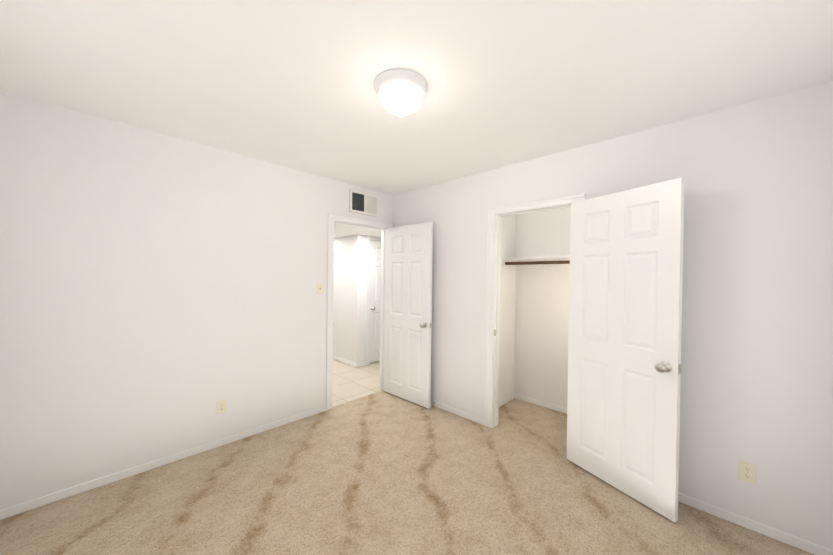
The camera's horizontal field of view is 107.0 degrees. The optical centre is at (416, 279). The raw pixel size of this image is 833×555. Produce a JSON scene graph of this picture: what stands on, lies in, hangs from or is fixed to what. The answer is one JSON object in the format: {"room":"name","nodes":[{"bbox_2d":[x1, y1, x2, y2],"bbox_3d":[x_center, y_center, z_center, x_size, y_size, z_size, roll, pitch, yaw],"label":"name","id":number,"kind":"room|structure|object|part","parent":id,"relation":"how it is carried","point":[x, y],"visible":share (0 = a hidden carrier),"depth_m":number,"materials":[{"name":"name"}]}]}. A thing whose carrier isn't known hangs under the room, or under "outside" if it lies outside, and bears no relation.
{"room":"empty bedroom","nodes":[
{"label":"empty bedroom","id":0,"kind":"room"},
{"bbox_2d":[0,90,392,509],"bbox_3d":[-1.082,0.154,3.166,0.110,2.440,4.110,1,1,44],"label":"wall","id":1,"kind":"structure","parent":0,"point":[160,297],"depth_m":2.18,"materials":[{"name":"paint"}]},
{"bbox_2d":[0,405,325,519],"bbox_3d":[-1.677,1.344,2.485,0.011,0.056,2.092,1,1,44],"label":"baseboard","id":2,"kind":"structure","parent":1,"relation":"attached to","point":[51,498],"depth_m":2.18,"materials":[{"name":"white wood"}]},
{"bbox_2d":[217,398,226,414],"bbox_3d":[-1.613,1.047,2.550,0.005,0.115,0.070,1,1,44],"label":"outlet","id":3,"kind":"object","parent":1,"relation":"attached to","point":[219,406],"visible":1,"depth_m":2.55,"materials":[{"name":"beige plastic"}]},
{"bbox_2d":[317,283,322,293],"bbox_3d":[-0.989,0.085,3.171,0.015,0.115,0.070,1,1,44],"label":"switch plate","id":4,"kind":"object","parent":1,"relation":"attached to","point":[319,288],"visible":1,"depth_m":3.17,"materials":[{"name":"beige plastic"}]},
{"bbox_2d":[326,219,329,410],"bbox_3d":[-0.930,0.367,3.239,0.015,2.016,0.024,1,1,44],"label":"band","id":5,"kind":"object","parent":1,"relation":"attached to","point":[328,297],"visible":1,"depth_m":3.23,"materials":[{"name":"white wood"}]},
{"bbox_2d":[326,213,391,409],"bbox_3d":[-0.668,0.340,3.590,0.125,2.072,0.892,1,1,44],"label":"door frame","id":6,"kind":"structure","parent":1,"relation":"attached to","point":[331,311],"depth_m":3.28,"materials":[{"name":"white wood"}]},
{"bbox_2d":[334,221,383,229],"bbox_3d":[-0.662,-0.629,3.587,0.032,0.010,0.716,1,1,44],"label":"door frame","id":7,"kind":"object","parent":1,"relation":"attached to","point":[358,225],"visible":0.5,"depth_m":3.56,"materials":[{"name":"white wood"}]},
{"bbox_2d":[350,189,377,216],"bbox_3d":[-0.597,-0.883,3.557,0.018,0.250,0.400,1,1,44],"label":"air vent","id":8,"kind":"object","parent":1,"relation":"in","point":[363,203],"visible":1,"depth_m":3.55,"materials":[{"name":"grey metal"}]},
{"bbox_3d":[-0.727,-0.884,3.424,0.006,0.194,0.028,1,1,44],"label":"frame","id":9,"kind":"part","parent":8,"relation":"part of","materials":[{"name":"paint"}]},
{"bbox_3d":[-0.597,-0.994,3.557,0.006,0.028,0.400,1,1,44],"label":"frame","id":10,"kind":"part","parent":8,"relation":"part of","materials":[{"name":"paint"}]},
{"bbox_3d":[-0.600,-0.772,3.559,0.006,0.028,0.400,1,1,44],"label":"frame","id":11,"kind":"part","parent":8,"relation":"part of","materials":[{"name":"paint"}]},
{"bbox_2d":[381,229,384,389],"bbox_3d":[-0.423,0.372,3.857,0.032,2.010,0.010,1,1,44],"label":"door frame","id":12,"kind":"structure","parent":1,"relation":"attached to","point":[383,250],"depth_m":3.85,"materials":[{"name":"white wood"}]},
{"bbox_2d":[384,222,432,408],"bbox_3d":[-0.138,0.373,3.518,0.730,1.990,0.103,1,1,43],"label":"entry door","id":13,"kind":"structure","parent":1,"relation":"in","point":[408,307],"depth_m":3.50,"materials":[{"name":"white wood"}]},
{"bbox_3d":[0.069,0.485,3.298,0.066,0.066,0.068,1,1,43],"label":"entry door knob","id":14,"kind":"part","parent":13,"relation":"part of","materials":[{"name":"silver metal"}]},
{"bbox_2d":[333,235,353,362],"bbox_3d":[-1.686,0.312,5.603,2.010,2.070,0.110,1,1,44],"label":"wall","id":15,"kind":"structure","parent":0,"point":[343,298],"depth_m":5.06,"materials":[{"name":"paint"}]},
{"bbox_2d":[333,356,355,366],"bbox_3d":[-1.701,1.319,5.529,2.120,0.056,0.011,1,1,44],"label":"baseboard","id":16,"kind":"structure","parent":15,"relation":"attached to","point":[344,361],"depth_m":5.01,"materials":[{"name":"white wood"}]},
{"bbox_2d":[332,359,381,406],"bbox_3d":[-1.278,1.382,5.227,3.152,0.046,3.800,1,1,44],"label":"floor","id":17,"kind":"structure","parent":0,"point":[350,383],"depth_m":4.16,"materials":[{"name":"beige tile"}]},
{"bbox_2d":[334,223,380,237],"bbox_3d":[-1.279,-0.765,5.237,3.072,0.100,3.800,1,1,44],"label":"ceiling","id":18,"kind":"structure","parent":0,"point":[341,230],"depth_m":4.45,"materials":[{"name":"paint"}]},
{"bbox_2d":[353,234,365,363],"bbox_3d":[-0.885,0.327,4.907,0.110,2.070,0.216,1,1,44],"label":"wall","id":19,"kind":"structure","parent":0,"point":[359,293],"depth_m":4.84,"materials":[{"name":"paint"}]},
{"bbox_2d":[356,362,364,367],"bbox_3d":[-0.879,1.335,4.848,0.011,0.056,0.168,1,1,44],"label":"baseboard","id":20,"kind":"structure","parent":19,"relation":"attached to","point":[360,364],"depth_m":4.84,"materials":[{"name":"white wood"}]},
{"bbox_2d":[365,239,369,364],"bbox_3d":[-0.782,0.355,4.925,0.015,2.016,0.072,1,1,44],"label":"door frame","id":21,"kind":"structure","parent":19,"relation":"attached to","point":[368,285],"depth_m":4.92,"materials":[{"name":"white wood"}]},
{"bbox_2d":[369,240,380,362],"bbox_3d":[-0.531,0.354,5.239,0.035,1.990,0.710,1,1,44],"label":"hall door","id":22,"kind":"structure","parent":19,"relation":"in","point":[374,301],"depth_m":5.07,"materials":[{"name":"white wood"}]},
{"bbox_2d":[0,390,813,554],"bbox_3d":[0.203,1.425,1.926,3.558,0.050,4.110,1,1,44],"label":"floor carpet","id":23,"kind":"object","parent":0,"point":[382,472],"visible":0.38,"depth_m":1.92,"materials":[{"name":"beige carpet"}]},
{"bbox_2d":[0,0,832,195],"bbox_3d":[0.206,-1.090,1.933,3.638,0.100,4.110,1,1,44],"label":"ceiling","id":24,"kind":"structure","parent":0,"point":[288,83],"depth_m":1.52,"materials":[{"name":"paint"}]},
{"bbox_2d":[374,69,427,116],"bbox_3d":[-0.084,-0.959,1.657,0.286,0.166,0.286,1,1,44],"label":"ceiling light fixture","id":25,"kind":"object","parent":24,"relation":"attached to","point":[400,92],"visible":1,"depth_m":1.57,"materials":[{"name":"white glass"}]},
{"bbox_3d":[-0.084,-0.948,1.657,0.228,0.079,0.228,1,1,44],"label":"glass","id":26,"kind":"part","parent":25,"relation":"part of","materials":[{"name":"white glass"}]},
{"bbox_2d":[499,215,516,400],"bbox_3d":[0.882,0.177,3.416,0.100,2.440,0.738,1,1,44],"label":"wall","id":27,"kind":"structure","parent":0,"point":[507,310],"depth_m":3.51,"materials":[{"name":"paint"}]},
{"bbox_2d":[499,394,513,406],"bbox_3d":[0.903,1.369,3.383,0.011,0.056,0.727,1,1,44],"label":"baseboard","id":28,"kind":"structure","parent":27,"relation":"attached to","point":[506,400],"depth_m":3.50,"materials":[{"name":"white wood"}]},
{"bbox_2d":[514,207,570,407],"bbox_3d":[1.605,0.187,3.302,1.300,2.440,0.100,1,1,44],"label":"wall","id":29,"kind":"structure","parent":0,"point":[541,332],"depth_m":3.42,"materials":[{"name":"paint"}]},
{"bbox_2d":[502,255,569,267],"bbox_3d":[1.457,-0.185,3.140,1.098,0.103,0.339,1,1,44],"label":"closet shelf","id":30,"kind":"object","parent":29,"relation":"attached to","point":[540,262],"visible":0.56,"depth_m":3.31,"materials":[{"name":"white wood"}]},
{"bbox_3d":[1.374,-0.174,3.054,1.060,0.033,0.033,1,1,44],"label":"hang rod","id":31,"kind":"part","parent":30,"relation":"part of","materials":[{"name":"brown wood"}]},
{"bbox_2d":[514,393,566,413],"bbox_3d":[1.551,1.379,3.272,1.100,0.056,0.011,1,1,44],"label":"baseboard","id":32,"kind":"structure","parent":29,"relation":"attached to","point":[542,403],"depth_m":3.42,"materials":[{"name":"white wood"}]},
{"bbox_2d":[393,81,832,549],"bbox_3d":[1.003,0.184,2.711,3.528,2.440,0.110,1,1,44],"label":"wall","id":33,"kind":"structure","parent":0,"point":[756,386],"depth_m":1.81,"materials":[{"name":"paint"}]},
{"bbox_2d":[431,400,484,425],"bbox_3d":[0.166,1.360,3.427,1.364,0.056,0.011,1,1,44],"label":"baseboard","id":34,"kind":"structure","parent":33,"relation":"attached to","point":[461,413],"depth_m":3.15,"materials":[{"name":"white wood"}]},
{"bbox_2d":[485,215,489,426],"bbox_3d":[0.677,0.390,2.937,0.024,2.016,0.015,1,1,44],"label":"trim","id":35,"kind":"structure","parent":33,"relation":"attached to","point":[487,309],"depth_m":2.93,"materials":[{"name":"white wood"}]},
{"bbox_2d":[487,214,494,427],"bbox_3d":[0.696,0.390,2.923,0.072,2.016,0.009,1,1,44],"label":"trim","id":36,"kind":"structure","parent":33,"relation":"attached to","point":[490,322],"depth_m":2.91,"materials":[{"name":"white wood"}]},
{"bbox_2d":[495,215,499,426],"bbox_3d":[0.771,0.394,2.933,0.010,2.010,0.032,1,1,44],"label":"door frame","id":37,"kind":"object","parent":33,"relation":"attached to","point":[497,321],"visible":0.88,"depth_m":2.93,"materials":[{"name":"white wood"}]},
{"bbox_2d":[492,203,570,427],"bbox_3d":[1.010,0.390,2.704,0.709,2.029,0.110,1,1,44],"label":"door frame","id":38,"kind":"structure","parent":33,"relation":"attached to","point":[494,322],"depth_m":2.91,"materials":[{"name":"white wood"}]},
{"bbox_2d":[499,205,570,216],"bbox_3d":[1.029,-0.601,2.689,0.670,0.010,0.032,1,1,44],"label":"door frame","id":39,"kind":"object","parent":33,"relation":"attached to","point":[536,210],"visible":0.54,"depth_m":2.67,"materials":[{"name":"white wood"}]},
{"bbox_2d":[488,193,585,214],"bbox_3d":[0.989,-0.640,2.646,0.846,0.056,0.009,1,1,44],"label":"trim","id":40,"kind":"structure","parent":33,"relation":"attached to","point":[566,201],"depth_m":2.60,"materials":[{"name":"white wood"}]},
{"bbox_2d":[566,178,684,521],"bbox_3d":[1.360,0.403,2.091,0.035,1.990,0.700,0,1,-28],"label":"closet door","id":41,"kind":"structure","parent":33,"relation":"in","point":[625,326],"depth_m":2.01,"materials":[{"name":"white wood"}]},
{"bbox_2d":[655,361,671,372],"bbox_3d":[1.446,0.515,1.813,0.068,0.066,0.066,0,1,-28],"label":"door knob","id":42,"kind":"object","parent":41,"relation":"attached to","point":[662,366],"visible":1,"depth_m":1.80,"materials":[{"name":"grey metal"}]},
{"bbox_2d":[738,460,756,484],"bbox_3d":[1.899,1.103,1.767,0.070,0.115,0.006,1,1,44],"label":"outlet","id":43,"kind":"object","parent":33,"relation":"attached to","point":[752,473],"depth_m":1.76,"materials":[{"name":"beige plastic"}]},
{"bbox_3d":[1.897,1.122,1.765,0.033,0.033,0.001,1,1,44],"label":"electrical outlet on the wall","id":44,"kind":"part","parent":43,"relation":"part of","materials":[{"name":"beige plastic"}]},
{"bbox_3d":[1.897,1.083,1.765,0.033,0.033,0.001,1,1,44],"label":"electrical outlet on the wall","id":45,"kind":"part","parent":43,"relation":"part of","materials":[{"name":"beige plastic"}]},
{"bbox_2d":[678,492,832,554],"bbox_3d":[1.703,1.391,1.950,1.209,0.056,0.011,1,1,44],"label":"baseboard","id":46,"kind":"structure","parent":33,"relation":"attached to","point":[788,539],"depth_m":1.74,"materials":[{"name":"white wood"}]}
]}

